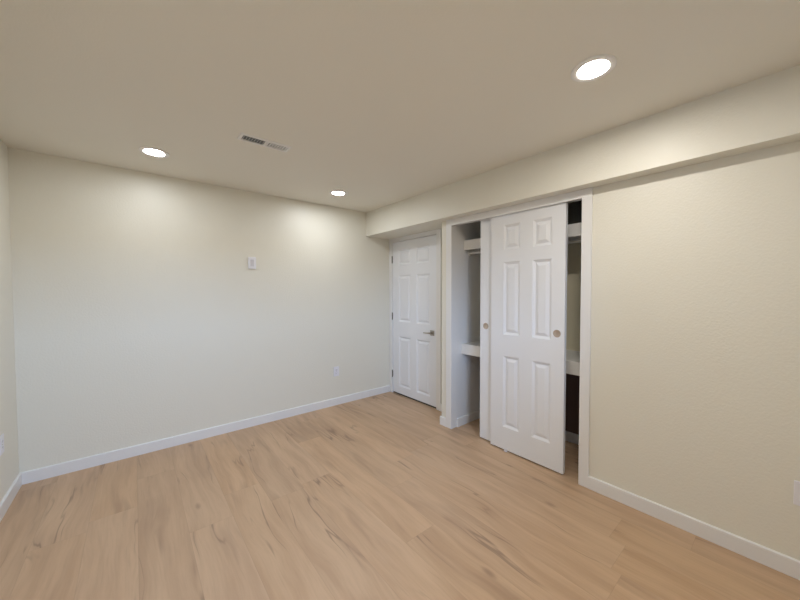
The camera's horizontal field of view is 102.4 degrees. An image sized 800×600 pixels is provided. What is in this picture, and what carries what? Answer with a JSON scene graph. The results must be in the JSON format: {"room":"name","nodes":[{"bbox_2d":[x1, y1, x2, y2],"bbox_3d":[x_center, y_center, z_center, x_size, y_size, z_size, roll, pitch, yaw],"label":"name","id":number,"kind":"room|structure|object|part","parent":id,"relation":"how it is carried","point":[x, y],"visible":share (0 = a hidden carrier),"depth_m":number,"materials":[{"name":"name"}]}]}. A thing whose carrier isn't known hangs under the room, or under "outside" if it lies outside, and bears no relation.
{"room":"empty bedroom","nodes":[
{"label":"empty bedroom","id":0,"kind":"room"},
{"bbox_2d":[0,139,18,501],"bbox_3d":[-1.489,0.174,0.645,0.150,2.408,4.150,-1,2,-40],"label":"wall","id":1,"kind":"structure","parent":0,"point":[9,460],"depth_m":2.16,"materials":[{"name":"white paint"}]},
{"bbox_2d":[0,433,3,455],"bbox_3d":[-2.510,0.910,2.029,0.008,0.117,0.072,-1,2,-40],"label":"wall outlet","id":2,"kind":"object","parent":1,"relation":"attached to","point":[2,435],"visible":1,"depth_m":2.02,"materials":[{"name":"white plastic"}]},
{"bbox_2d":[0,472,21,521],"bbox_3d":[-1.423,1.332,0.729,0.014,0.088,4.150,-1,2,-40],"label":"baseboard","id":3,"kind":"structure","parent":1,"relation":"attached to","point":[16,485],"depth_m":2.11,"materials":[{"name":"white paint"}]},
{"bbox_2d":[7,147,388,472],"bbox_3d":[-1.320,0.092,3.571,4.138,2.408,0.150,-1,2,-40],"label":"wall","id":4,"kind":"structure","parent":0,"point":[141,316],"depth_m":2.87,"materials":[{"name":"white paint"}]},
{"bbox_2d":[22,385,389,484],"bbox_3d":[-1.438,1.258,3.397,3.359,0.088,0.014,-1,2,-40],"label":"baseboard","id":5,"kind":"structure","parent":4,"relation":"attached to","point":[62,468],"depth_m":2.91,"materials":[{"name":"white paint"}]},
{"bbox_2d":[248,257,255,268],"bbox_3d":[-1.513,-0.379,3.292,0.075,0.120,0.016,-1,2,-40],"label":"wall plate","id":6,"kind":"object","parent":4,"relation":"attached to","point":[251,260],"visible":1,"depth_m":3.29,"materials":[{"name":"white plastic"}]},
{"bbox_2d":[334,366,338,376],"bbox_3d":[-0.778,0.873,3.936,0.072,0.117,0.008,-1,2,-40],"label":"wall outlet","id":7,"kind":"object","parent":4,"relation":"attached to","point":[336,369],"visible":1,"depth_m":3.93,"materials":[{"name":"white plastic"}]},
{"bbox_2d":[392,235,435,407],"bbox_3d":[0.155,0.256,4.081,0.093,2.044,0.839,-1,2,-40],"label":"door","id":8,"kind":"structure","parent":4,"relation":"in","point":[414,260],"depth_m":4.06,"materials":[{"name":"white paint"}]},
{"bbox_2d":[389,229,441,410],"bbox_3d":[0.210,0.227,4.112,0.135,2.102,0.967,-1,2,-40],"label":"door frame","id":9,"kind":"structure","parent":4,"relation":"attached to","point":[438,232],"depth_m":3.76,"materials":[{"name":"white paint"}]},
{"bbox_2d":[0,0,799,212],"bbox_3d":[0.046,-1.129,1.879,4.138,0.120,4.450,-1,2,-40],"label":"ceiling","id":10,"kind":"structure","parent":0,"point":[381,103],"depth_m":1.54,"materials":[{"name":"white paint"}]},
{"bbox_2d":[138,146,169,157],"bbox_3d":[-1.790,-1.074,2.344,0.182,0.006,0.182,-1,2,-40],"label":"recessed light","id":11,"kind":"object","parent":10,"relation":"in","point":[154,152],"visible":1,"depth_m":2.34,"materials":[{"name":"white glass"}]},
{"bbox_2d":[237,132,291,151],"bbox_3d":[-0.921,-1.072,2.201,0.330,0.008,0.112,-1,2,-40],"label":"ceiling vent","id":12,"kind":"object","parent":10,"relation":"in","point":[249,138],"visible":1,"depth_m":2.19,"materials":[{"name":"white metal"}]},
{"bbox_2d":[329,190,346,195],"bbox_3d":[-0.638,-1.104,3.330,0.182,0.006,0.182,-1,2,-40],"label":"recessed light","id":13,"kind":"object","parent":10,"relation":"in","point":[334,192],"visible":1,"depth_m":3.33,"materials":[{"name":"white glass"}]},
{"bbox_2d":[571,54,616,81],"bbox_3d":[0.885,-1.056,1.475,0.182,0.006,0.182,-1,2,-40],"label":"recessed light","id":14,"kind":"object","parent":10,"relation":"in","point":[593,68],"visible":1,"depth_m":1.47,"materials":[{"name":"white glass"}]},
{"bbox_2d":[0,392,799,599],"bbox_3d":[0.052,1.389,1.949,4.138,0.100,4.450,-1,2,-40],"label":"floor","id":15,"kind":"structure","parent":0,"point":[372,497],"depth_m":1.88,"materials":[{"name":"brown wood"}]},
{"bbox_2d":[460,221,480,416],"bbox_3d":[0.873,0.088,3.531,0.708,2.408,0.035,-1,2,-40],"label":"wall","id":16,"kind":"structure","parent":0,"point":[470,266],"depth_m":3.40,"materials":[{"name":"white paint"}]},
{"bbox_2d":[457,410,479,426],"bbox_3d":[0.801,1.250,3.470,0.552,0.088,0.014,-1,2,-40],"label":"baseboard","id":17,"kind":"structure","parent":16,"relation":"attached to","point":[475,415],"depth_m":3.40,"materials":[{"name":"white paint"}]},
{"bbox_2d":[565,431,578,444],"bbox_3d":[1.445,1.259,3.113,0.014,0.088,1.357,-1,2,-40],"label":"baseboard","id":18,"kind":"structure","parent":16,"relation":"attached to","point":[571,437],"depth_m":2.95,"materials":[{"name":"white paint"}]},
{"bbox_2d":[565,373,579,434],"bbox_3d":[1.484,0.924,3.145,0.100,0.756,1.371,-1,2,-40],"label":"panel","id":19,"kind":"object","parent":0,"point":[572,381],"depth_m":2.95,"materials":[{"name":"brown"}]},
{"bbox_2d":[566,243,580,350],"bbox_3d":[1.481,-0.030,3.118,0.100,1.153,1.371,-1,2,-40],"label":"wall","id":20,"kind":"structure","parent":0,"point":[573,250],"depth_m":2.92,"materials":[{"name":"beige paint"}]},
{"bbox_2d":[462,341,579,375],"bbox_3d":[1.258,0.512,2.948,0.482,0.103,1.371,-1,2,-40],"label":"closet shelf","id":21,"kind":"object","parent":20,"relation":"attached to","point":[471,348],"visible":0.2,"depth_m":2.75,"materials":[{"name":"white paint"}]},
{"bbox_2d":[568,200,581,224],"bbox_3d":[1.318,-0.848,2.962,0.708,0.508,1.371,-1,2,-40],"label":"wall","id":22,"kind":"structure","parent":0,"point":[574,208],"depth_m":3.05,"materials":[{"name":"brown"}]},
{"bbox_2d":[458,199,581,224],"bbox_3d":[0.938,-0.753,2.759,0.082,0.028,1.204,-1,2,-40],"label":"door track","id":23,"kind":"object","parent":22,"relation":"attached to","point":[578,199],"visible":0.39,"depth_m":3.06,"materials":[{"name":"white metal"}]},
{"bbox_2d":[480,218,491,440],"bbox_3d":[0.967,0.273,2.781,0.036,2.056,0.638,-1,2,-40],"label":"door","id":24,"kind":"structure","parent":23,"relation":"hanging from","point":[486,224],"depth_m":2.97,"materials":[{"name":"white paint"}]},
{"bbox_2d":[490,202,567,473],"bbox_3d":[1.030,0.276,2.645,0.036,2.056,0.638,-1,2,-40],"label":"door","id":25,"kind":"structure","parent":23,"relation":"hanging from","point":[529,251],"depth_m":2.60,"materials":[{"name":"white paint"}]},
{"bbox_3d":[1.185,0.254,2.431,0.003,0.058,0.058,-1,2,-40],"label":"finger pull","id":26,"kind":"part","parent":25,"relation":"part of","materials":[{"name":"brown metal"}]},
{"bbox_2d":[464,223,581,249],"bbox_3d":[1.267,-0.552,2.928,0.451,0.098,1.371,-1,2,-40],"label":"closet shelf","id":27,"kind":"object","parent":22,"relation":"attached to","point":[574,230],"visible":0.26,"depth_m":2.88,"materials":[{"name":"white paint"}]},
{"bbox_2d":[366,65,799,238],"bbox_3d":[1.029,-0.941,2.695,0.390,0.307,4.150,-1,2,-40],"label":"soffit","id":28,"kind":"structure","parent":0,"point":[764,112],"depth_m":1.95,"materials":[{"name":"white paint"}]},
{"bbox_2d":[442,141,799,560],"bbox_3d":[1.468,0.121,2.288,0.273,2.408,2.922,-1,2,-40],"label":"wall","id":29,"kind":"structure","parent":0,"point":[695,363],"depth_m":1.80,"materials":[{"name":"white paint"}]},
{"bbox_2d":[441,259,441,402],"bbox_3d":[0.298,0.076,4.013,0.120,2.408,1.228,-1,2,-40],"label":"wall door","id":30,"kind":"structure","parent":29,"relation":"in","point":[441,259],"depth_m":3.71,"materials":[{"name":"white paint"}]},
{"bbox_2d":[440,416,445,426],"bbox_3d":[0.547,1.252,3.416,0.272,0.088,0.084,-1,2,-40],"label":"baseboard","id":31,"kind":"structure","parent":29,"relation":"attached to","point":[442,419],"depth_m":3.33,"materials":[{"name":"white paint"}]},
{"bbox_2d":[446,187,592,487],"bbox_3d":[0.943,0.262,2.793,0.130,2.102,1.341,-1,2,-40],"label":"door frame","id":32,"kind":"structure","parent":29,"relation":"attached to","point":[586,195],"depth_m":2.47,"materials":[{"name":"white paint"}]},
{"bbox_2d":[468,239,580,255],"bbox_3d":[1.168,-0.477,2.848,0.060,0.060,1.371,-1,2,-40],"label":"clothes rod","id":33,"kind":"object","parent":29,"relation":"attached to","point":[470,252],"visible":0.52,"depth_m":2.60,"materials":[{"name":"white paint"}]},
{"bbox_2d":[588,476,799,579],"bbox_3d":[1.809,1.298,1.685,0.014,0.088,1.511,-1,2,-40],"label":"baseboard","id":34,"kind":"structure","parent":29,"relation":"attached to","point":[785,564],"depth_m":1.80,"materials":[{"name":"white paint"}]},
{"bbox_2d":[793,480,799,505],"bbox_3d":[1.930,0.931,1.532,0.008,0.117,0.072,-1,2,-40],"label":"wall outlet","id":35,"kind":"object","parent":29,"relation":"attached to","point":[796,499],"visible":1,"depth_m":1.55,"materials":[{"name":"white plastic"}]}
]}

